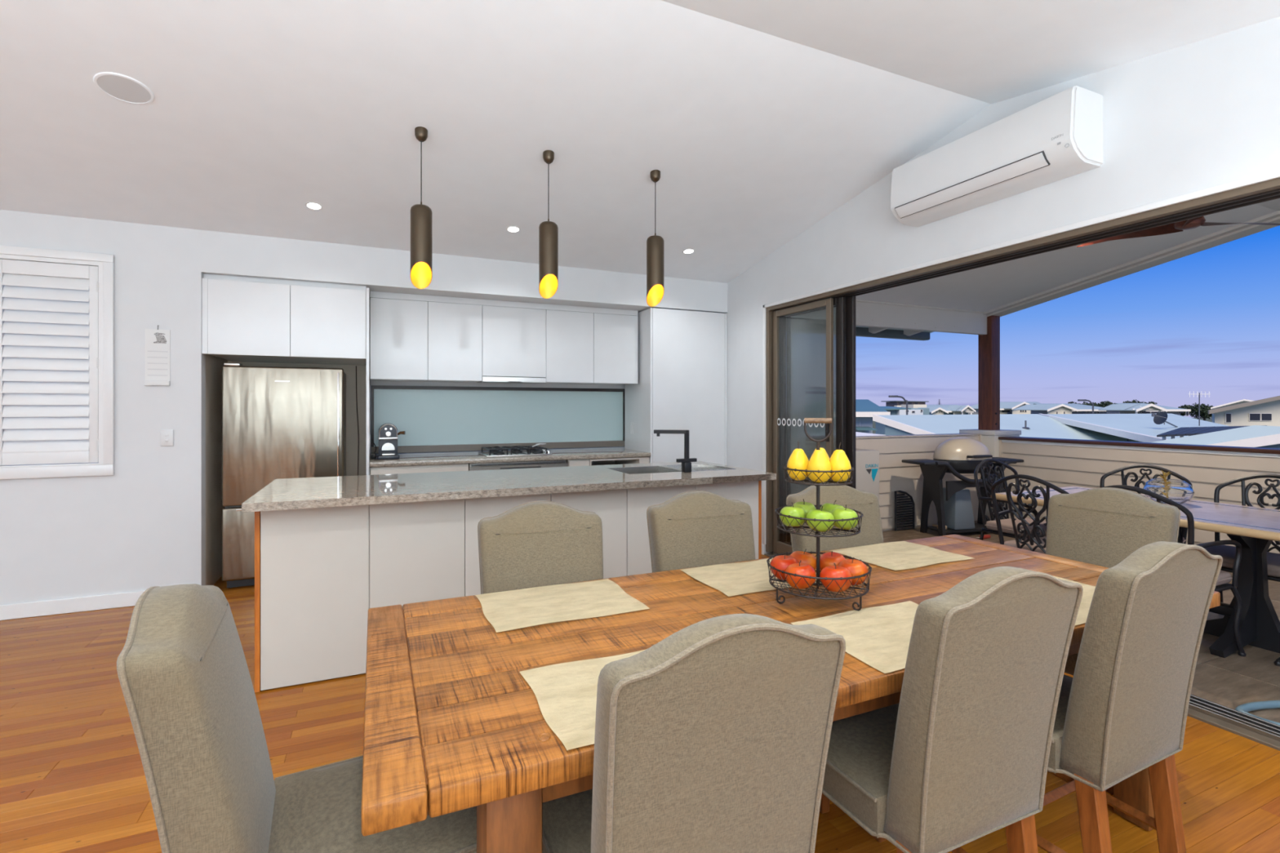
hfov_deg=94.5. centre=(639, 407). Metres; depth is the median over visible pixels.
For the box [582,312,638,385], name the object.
upper cabinet
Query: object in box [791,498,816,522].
apple
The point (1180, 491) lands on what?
glass bowl
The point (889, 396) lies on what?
street lamp
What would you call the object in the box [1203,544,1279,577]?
cushion
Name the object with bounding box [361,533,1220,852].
dining table
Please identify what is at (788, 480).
basket
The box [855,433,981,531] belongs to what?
wall
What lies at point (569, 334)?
upper cabinet
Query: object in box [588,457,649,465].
base cabinet
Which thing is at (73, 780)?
floor
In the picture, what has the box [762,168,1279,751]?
door
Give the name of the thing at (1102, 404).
bushy tree
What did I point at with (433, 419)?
backsplash
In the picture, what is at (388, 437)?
coffee machine
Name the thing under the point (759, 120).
ceiling
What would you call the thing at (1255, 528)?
patio table
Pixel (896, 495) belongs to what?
grille
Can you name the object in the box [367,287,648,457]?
wall
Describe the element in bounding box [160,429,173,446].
light switch
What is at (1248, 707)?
garden hose
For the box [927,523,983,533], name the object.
shelf
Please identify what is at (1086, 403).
bushy tree
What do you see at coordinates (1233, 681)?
floor
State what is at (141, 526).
wall
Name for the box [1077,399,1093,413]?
street lamp
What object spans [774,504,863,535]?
basket
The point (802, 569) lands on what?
apple
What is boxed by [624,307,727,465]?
pantry cabinet
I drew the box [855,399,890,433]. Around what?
house
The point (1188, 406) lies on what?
bushy tree
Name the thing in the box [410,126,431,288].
pendant lamp
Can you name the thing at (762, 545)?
baseboard
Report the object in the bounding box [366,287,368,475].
trim
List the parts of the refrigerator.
freezer drawer, door, handle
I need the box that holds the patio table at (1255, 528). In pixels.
[991,486,1279,657]
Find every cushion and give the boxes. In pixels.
[986,517,1046,537]
[1004,536,1046,553]
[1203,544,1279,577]
[1215,570,1231,586]
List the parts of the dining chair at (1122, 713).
seat, leg, backrest, leg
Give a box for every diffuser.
[306,203,320,208]
[507,226,518,231]
[684,249,693,253]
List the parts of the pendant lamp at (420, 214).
lamp shade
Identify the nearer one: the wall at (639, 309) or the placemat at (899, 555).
the placemat at (899, 555)
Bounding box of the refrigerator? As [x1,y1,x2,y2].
[222,363,346,587]
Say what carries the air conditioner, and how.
attached to the wall at (1205, 113)
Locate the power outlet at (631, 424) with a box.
[630,422,633,434]
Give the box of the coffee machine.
[377,422,405,459]
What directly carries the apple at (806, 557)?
on the fruit stand at (809, 420)
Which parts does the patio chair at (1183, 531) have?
rail, arm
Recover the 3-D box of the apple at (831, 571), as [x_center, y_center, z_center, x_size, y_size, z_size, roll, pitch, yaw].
[0.595,0.515,1.795,0.093,0.084,0.093,0,0,-41]
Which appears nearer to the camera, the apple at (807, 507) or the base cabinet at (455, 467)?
the apple at (807, 507)
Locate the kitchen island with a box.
[254,480,761,693]
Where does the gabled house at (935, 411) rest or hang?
on the ground
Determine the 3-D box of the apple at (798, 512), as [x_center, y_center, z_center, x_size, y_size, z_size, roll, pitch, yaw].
[0.487,0.342,1.881,0.083,0.078,0.082,0,0,8]
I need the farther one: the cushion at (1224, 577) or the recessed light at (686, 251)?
the recessed light at (686, 251)
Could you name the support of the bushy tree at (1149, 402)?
on the ground
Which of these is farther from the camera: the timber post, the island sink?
the timber post
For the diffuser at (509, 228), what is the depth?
4.60 m
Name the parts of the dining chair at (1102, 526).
seat, leg, backrest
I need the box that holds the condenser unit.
[855,448,879,502]
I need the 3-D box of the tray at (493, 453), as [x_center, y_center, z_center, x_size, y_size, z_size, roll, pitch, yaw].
[-1.178,0.434,5.555,0.600,0.012,0.480,0,0,-24]
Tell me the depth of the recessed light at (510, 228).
4.59 m
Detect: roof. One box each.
[855,431,883,435]
[872,413,1142,442]
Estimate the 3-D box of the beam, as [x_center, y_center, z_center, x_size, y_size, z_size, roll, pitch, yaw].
[2.609,-1.038,6.995,3.490,0.296,0.735,0,0,-24]
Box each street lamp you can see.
[888,395,907,414]
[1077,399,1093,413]
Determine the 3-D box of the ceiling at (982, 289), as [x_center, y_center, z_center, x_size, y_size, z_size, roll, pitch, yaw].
[4.436,-1.214,3.087,3.578,1.024,8.000,0,0,-24]
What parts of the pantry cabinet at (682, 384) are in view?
door, filler panel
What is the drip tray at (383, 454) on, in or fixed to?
on the coffee machine
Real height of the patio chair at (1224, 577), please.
0.962 m
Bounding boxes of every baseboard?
[0,590,145,620]
[761,543,764,555]
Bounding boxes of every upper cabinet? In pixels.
[207,278,366,364]
[369,297,427,382]
[424,301,482,382]
[482,305,546,377]
[537,309,593,384]
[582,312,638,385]
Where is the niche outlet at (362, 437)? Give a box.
[360,434,366,446]
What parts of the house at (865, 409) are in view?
pane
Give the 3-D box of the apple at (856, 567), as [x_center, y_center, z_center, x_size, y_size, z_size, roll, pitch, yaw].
[0.671,0.516,1.866,0.093,0.085,0.092,0,0,34]
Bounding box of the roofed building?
[880,400,928,407]
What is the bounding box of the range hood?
[476,376,546,383]
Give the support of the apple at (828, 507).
in the fruit stand at (809, 420)
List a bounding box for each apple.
[769,553,798,580]
[779,502,806,526]
[784,560,816,589]
[790,549,816,570]
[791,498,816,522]
[806,506,834,531]
[819,500,844,512]
[819,551,845,570]
[819,563,852,591]
[831,504,858,529]
[837,557,868,585]
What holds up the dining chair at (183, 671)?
on the floor at (73, 780)
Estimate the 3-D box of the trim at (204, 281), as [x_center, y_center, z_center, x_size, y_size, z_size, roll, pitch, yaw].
[-2.698,-0.682,4.539,1.078,0.588,0.088,0,0,-24]
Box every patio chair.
[973,458,1046,540]
[991,474,1069,554]
[1100,464,1192,544]
[1104,484,1246,657]
[1177,473,1279,602]
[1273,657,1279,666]
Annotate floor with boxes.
[0,554,1279,852]
[882,520,1279,722]
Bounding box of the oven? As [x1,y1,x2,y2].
[468,459,568,471]
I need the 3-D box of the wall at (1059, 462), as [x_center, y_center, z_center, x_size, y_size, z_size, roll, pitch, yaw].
[6.059,0.979,3.694,0.240,1.242,7.777,0,0,-24]
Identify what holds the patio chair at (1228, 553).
on the floor at (1233, 681)
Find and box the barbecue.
[902,437,1023,536]
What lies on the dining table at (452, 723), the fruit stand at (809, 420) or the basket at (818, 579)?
the fruit stand at (809, 420)
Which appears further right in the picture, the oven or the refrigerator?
the oven
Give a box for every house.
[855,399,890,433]
[901,404,948,414]
[926,404,975,414]
[968,401,1039,414]
[1013,403,1106,413]
[1038,413,1227,442]
[1097,403,1191,416]
[1152,425,1279,448]
[1208,395,1279,426]
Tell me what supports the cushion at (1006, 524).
on the patio chair at (989, 526)
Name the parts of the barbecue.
frame, lid, support rail, handle, frame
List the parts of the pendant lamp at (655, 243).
lamp shade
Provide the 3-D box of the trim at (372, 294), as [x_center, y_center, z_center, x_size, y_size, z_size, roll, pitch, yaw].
[-1.235,-0.950,5.671,2.464,0.052,0.438,0,0,-24]
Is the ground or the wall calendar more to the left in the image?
the wall calendar
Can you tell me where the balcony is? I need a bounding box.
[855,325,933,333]
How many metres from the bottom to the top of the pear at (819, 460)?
0.124 m
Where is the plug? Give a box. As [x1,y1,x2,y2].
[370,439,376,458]
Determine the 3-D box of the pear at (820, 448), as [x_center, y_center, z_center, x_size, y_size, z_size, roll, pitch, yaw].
[0.589,0.172,1.933,0.073,0.124,0.072,0,0,-7]
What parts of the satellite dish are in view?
dish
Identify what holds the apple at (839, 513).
in the fruit stand at (809, 420)
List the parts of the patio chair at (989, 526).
leg, rail, frame, seat frame, arm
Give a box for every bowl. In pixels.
[1142,478,1194,504]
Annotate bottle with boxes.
[937,487,974,529]
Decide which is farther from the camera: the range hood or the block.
the block
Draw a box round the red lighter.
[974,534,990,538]
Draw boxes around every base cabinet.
[369,463,468,475]
[564,458,589,466]
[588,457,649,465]
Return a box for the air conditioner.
[890,85,1103,226]
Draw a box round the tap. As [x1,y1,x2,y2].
[653,429,697,472]
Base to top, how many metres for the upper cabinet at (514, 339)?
0.639 m
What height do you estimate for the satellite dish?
0.653 m
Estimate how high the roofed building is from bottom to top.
6.100 m
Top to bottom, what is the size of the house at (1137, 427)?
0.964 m
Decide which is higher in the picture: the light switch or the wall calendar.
the wall calendar
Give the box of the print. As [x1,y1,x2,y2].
[153,332,166,343]
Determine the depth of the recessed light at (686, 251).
5.24 m
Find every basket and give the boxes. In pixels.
[766,551,871,598]
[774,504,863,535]
[782,465,854,484]
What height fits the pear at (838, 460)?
0.124 m
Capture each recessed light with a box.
[305,201,323,209]
[506,226,519,232]
[682,248,694,253]
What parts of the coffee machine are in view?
drip plate, lever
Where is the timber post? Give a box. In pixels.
[977,315,999,430]
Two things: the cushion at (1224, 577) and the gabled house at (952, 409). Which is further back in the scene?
the gabled house at (952, 409)
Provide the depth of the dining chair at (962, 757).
1.31 m
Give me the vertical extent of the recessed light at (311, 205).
0.021 m
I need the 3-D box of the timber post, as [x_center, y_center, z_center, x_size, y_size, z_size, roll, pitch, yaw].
[4.401,-0.439,7.447,0.160,1.452,0.188,0,0,-24]
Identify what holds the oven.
on the floor at (73, 780)
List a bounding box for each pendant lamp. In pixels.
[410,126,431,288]
[538,150,558,298]
[646,169,663,306]
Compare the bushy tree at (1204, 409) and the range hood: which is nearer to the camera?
the range hood
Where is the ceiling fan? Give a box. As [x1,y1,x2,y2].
[1076,216,1279,247]
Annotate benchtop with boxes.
[241,461,776,512]
[369,448,650,466]
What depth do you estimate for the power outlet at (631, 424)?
6.18 m
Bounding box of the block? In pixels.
[875,406,928,435]
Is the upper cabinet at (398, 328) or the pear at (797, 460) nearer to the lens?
the pear at (797, 460)
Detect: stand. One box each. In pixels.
[766,417,871,610]
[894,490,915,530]
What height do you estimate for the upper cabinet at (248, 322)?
0.547 m
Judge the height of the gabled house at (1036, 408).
5.300 m
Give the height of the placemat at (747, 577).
0.003 m
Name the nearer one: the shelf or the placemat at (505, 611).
the placemat at (505, 611)
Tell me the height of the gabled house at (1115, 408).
5.280 m
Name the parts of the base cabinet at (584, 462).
door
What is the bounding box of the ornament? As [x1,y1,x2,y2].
[1159,470,1169,481]
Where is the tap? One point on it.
(686, 461)
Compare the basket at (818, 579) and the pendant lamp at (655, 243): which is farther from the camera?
the pendant lamp at (655, 243)
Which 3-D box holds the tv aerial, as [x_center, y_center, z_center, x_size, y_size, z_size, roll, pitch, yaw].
[22.856,0.058,24.152,0.900,1.410,0.036,0,0,0]
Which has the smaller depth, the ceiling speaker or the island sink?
the ceiling speaker
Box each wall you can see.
[0,209,727,604]
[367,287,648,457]
[725,16,1279,553]
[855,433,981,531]
[998,435,1279,553]
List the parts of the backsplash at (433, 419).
sill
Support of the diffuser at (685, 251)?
attached to the recessed light at (686, 251)
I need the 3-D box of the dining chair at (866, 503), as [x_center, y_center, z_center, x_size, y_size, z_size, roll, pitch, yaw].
[0.979,0.867,2.500,0.460,1.025,0.647,0,0,-17]
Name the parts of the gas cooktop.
burner, burner, burner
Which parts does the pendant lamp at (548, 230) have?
lamp shade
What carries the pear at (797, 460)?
in the fruit stand at (809, 420)
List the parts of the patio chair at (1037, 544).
arm, rail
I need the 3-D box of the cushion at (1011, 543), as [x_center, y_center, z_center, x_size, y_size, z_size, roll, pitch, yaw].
[2.800,0.960,3.970,0.450,0.069,0.470,0,0,-24]
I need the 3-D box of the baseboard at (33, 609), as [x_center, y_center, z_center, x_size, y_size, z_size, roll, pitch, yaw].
[-5.015,1.331,3.428,4.057,0.097,0.016,0,0,-24]
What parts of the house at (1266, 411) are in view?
pane, pane, pane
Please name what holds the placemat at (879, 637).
on the dining table at (452, 723)
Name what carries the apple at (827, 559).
in the fruit stand at (809, 420)
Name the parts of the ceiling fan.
blade, blade, blade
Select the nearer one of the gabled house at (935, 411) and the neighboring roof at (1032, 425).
the neighboring roof at (1032, 425)
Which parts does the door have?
panel, panel, panel, sill plate, head frame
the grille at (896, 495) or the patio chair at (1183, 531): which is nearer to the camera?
the patio chair at (1183, 531)
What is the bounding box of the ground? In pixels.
[872,417,1212,434]
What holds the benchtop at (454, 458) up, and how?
on the base cabinet at (455, 467)
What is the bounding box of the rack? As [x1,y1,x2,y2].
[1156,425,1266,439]
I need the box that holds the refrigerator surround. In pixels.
[205,300,369,585]
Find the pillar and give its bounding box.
[959,429,1021,520]
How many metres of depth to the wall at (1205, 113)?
3.03 m
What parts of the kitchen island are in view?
panel, panel, panel, panel, panel, panel, panel, panel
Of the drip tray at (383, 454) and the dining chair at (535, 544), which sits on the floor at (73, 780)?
the dining chair at (535, 544)
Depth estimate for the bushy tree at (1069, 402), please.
168.00 m
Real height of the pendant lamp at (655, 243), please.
0.894 m
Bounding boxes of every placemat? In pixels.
[475,578,649,632]
[519,649,644,750]
[680,557,820,596]
[791,600,918,673]
[830,541,973,570]
[1052,575,1095,625]
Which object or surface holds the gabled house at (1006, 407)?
on the ground
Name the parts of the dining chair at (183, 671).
backrest, seat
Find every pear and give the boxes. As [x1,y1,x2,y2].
[786,441,808,480]
[807,442,831,482]
[811,444,829,460]
[829,442,851,481]
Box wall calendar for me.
[144,324,170,386]
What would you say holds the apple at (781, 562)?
in the fruit stand at (809, 420)
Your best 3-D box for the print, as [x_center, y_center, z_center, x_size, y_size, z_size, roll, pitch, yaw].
[-3.381,-0.488,4.164,0.076,0.076,0.001,0,0,-24]
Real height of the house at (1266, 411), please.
6.022 m
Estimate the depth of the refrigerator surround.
4.76 m
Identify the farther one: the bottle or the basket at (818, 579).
the bottle
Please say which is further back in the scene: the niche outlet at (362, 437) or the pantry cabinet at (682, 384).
the pantry cabinet at (682, 384)
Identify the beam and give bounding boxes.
[855,299,986,340]
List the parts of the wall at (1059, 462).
handrail, under rail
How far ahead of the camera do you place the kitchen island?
3.05 m
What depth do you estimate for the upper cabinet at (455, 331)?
5.24 m
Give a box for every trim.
[201,273,366,354]
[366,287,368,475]
[369,291,637,315]
[986,216,1279,316]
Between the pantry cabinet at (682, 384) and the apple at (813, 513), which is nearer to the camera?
the apple at (813, 513)
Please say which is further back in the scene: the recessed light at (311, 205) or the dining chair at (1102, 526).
the recessed light at (311, 205)
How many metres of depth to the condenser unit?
6.15 m
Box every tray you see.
[382,453,395,455]
[477,450,552,457]
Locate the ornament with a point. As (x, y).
(1165, 475)
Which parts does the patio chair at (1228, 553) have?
arm, leg, rail, frame, seat frame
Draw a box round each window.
[0,244,114,479]
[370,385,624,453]
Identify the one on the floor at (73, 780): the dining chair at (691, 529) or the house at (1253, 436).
the dining chair at (691, 529)
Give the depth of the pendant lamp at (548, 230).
3.62 m
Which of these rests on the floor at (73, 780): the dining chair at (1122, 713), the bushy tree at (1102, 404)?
the dining chair at (1122, 713)
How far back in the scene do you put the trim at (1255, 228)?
5.92 m
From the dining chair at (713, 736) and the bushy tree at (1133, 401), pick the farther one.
the bushy tree at (1133, 401)
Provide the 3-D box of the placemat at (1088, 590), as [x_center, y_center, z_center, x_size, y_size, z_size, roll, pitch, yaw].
[1.363,0.616,1.920,0.468,0.003,0.355,0,0,-24]
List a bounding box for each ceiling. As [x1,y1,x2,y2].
[0,0,1279,283]
[855,198,1279,311]
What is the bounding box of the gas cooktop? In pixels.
[477,445,552,457]
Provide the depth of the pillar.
7.24 m
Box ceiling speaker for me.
[93,71,154,104]
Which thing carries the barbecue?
on the floor at (1233, 681)
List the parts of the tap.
spout, lever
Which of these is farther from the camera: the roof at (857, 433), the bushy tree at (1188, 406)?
the bushy tree at (1188, 406)
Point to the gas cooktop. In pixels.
(515, 451)
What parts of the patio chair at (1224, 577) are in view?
frame, arm, seat frame, leg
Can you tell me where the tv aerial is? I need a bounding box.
[1189,391,1209,426]
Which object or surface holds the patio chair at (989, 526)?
on the floor at (1233, 681)
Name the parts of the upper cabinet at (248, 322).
door, door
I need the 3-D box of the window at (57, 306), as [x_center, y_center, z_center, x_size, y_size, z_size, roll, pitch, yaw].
[-4.193,-0.289,3.846,1.236,1.510,0.128,0,0,-24]
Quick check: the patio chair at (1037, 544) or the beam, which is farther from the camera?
the beam
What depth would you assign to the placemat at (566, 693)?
1.26 m
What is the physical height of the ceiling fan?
0.450 m
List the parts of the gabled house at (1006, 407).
pane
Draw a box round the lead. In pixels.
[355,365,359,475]
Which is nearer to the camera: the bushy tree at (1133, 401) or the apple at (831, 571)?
the apple at (831, 571)
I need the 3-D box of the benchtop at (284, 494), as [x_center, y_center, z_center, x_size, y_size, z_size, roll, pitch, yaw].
[-0.664,0.460,3.766,2.978,0.040,1.015,0,0,-24]
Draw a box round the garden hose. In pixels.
[1235,700,1279,725]
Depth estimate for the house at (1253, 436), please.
11.32 m
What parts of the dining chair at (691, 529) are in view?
backrest, leg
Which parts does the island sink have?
bowl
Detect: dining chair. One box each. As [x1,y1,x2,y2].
[116,583,476,852]
[477,501,603,594]
[542,613,845,852]
[646,490,829,813]
[786,482,883,551]
[822,566,1083,852]
[1035,541,1222,852]
[1045,487,1180,795]
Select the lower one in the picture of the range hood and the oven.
the oven
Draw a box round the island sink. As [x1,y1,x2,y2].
[608,463,736,474]
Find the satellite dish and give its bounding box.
[1151,411,1177,426]
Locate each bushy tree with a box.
[1067,401,1088,404]
[1082,402,1098,405]
[1093,400,1113,407]
[1123,399,1143,403]
[1139,401,1157,404]
[1177,404,1191,416]
[1188,402,1213,421]

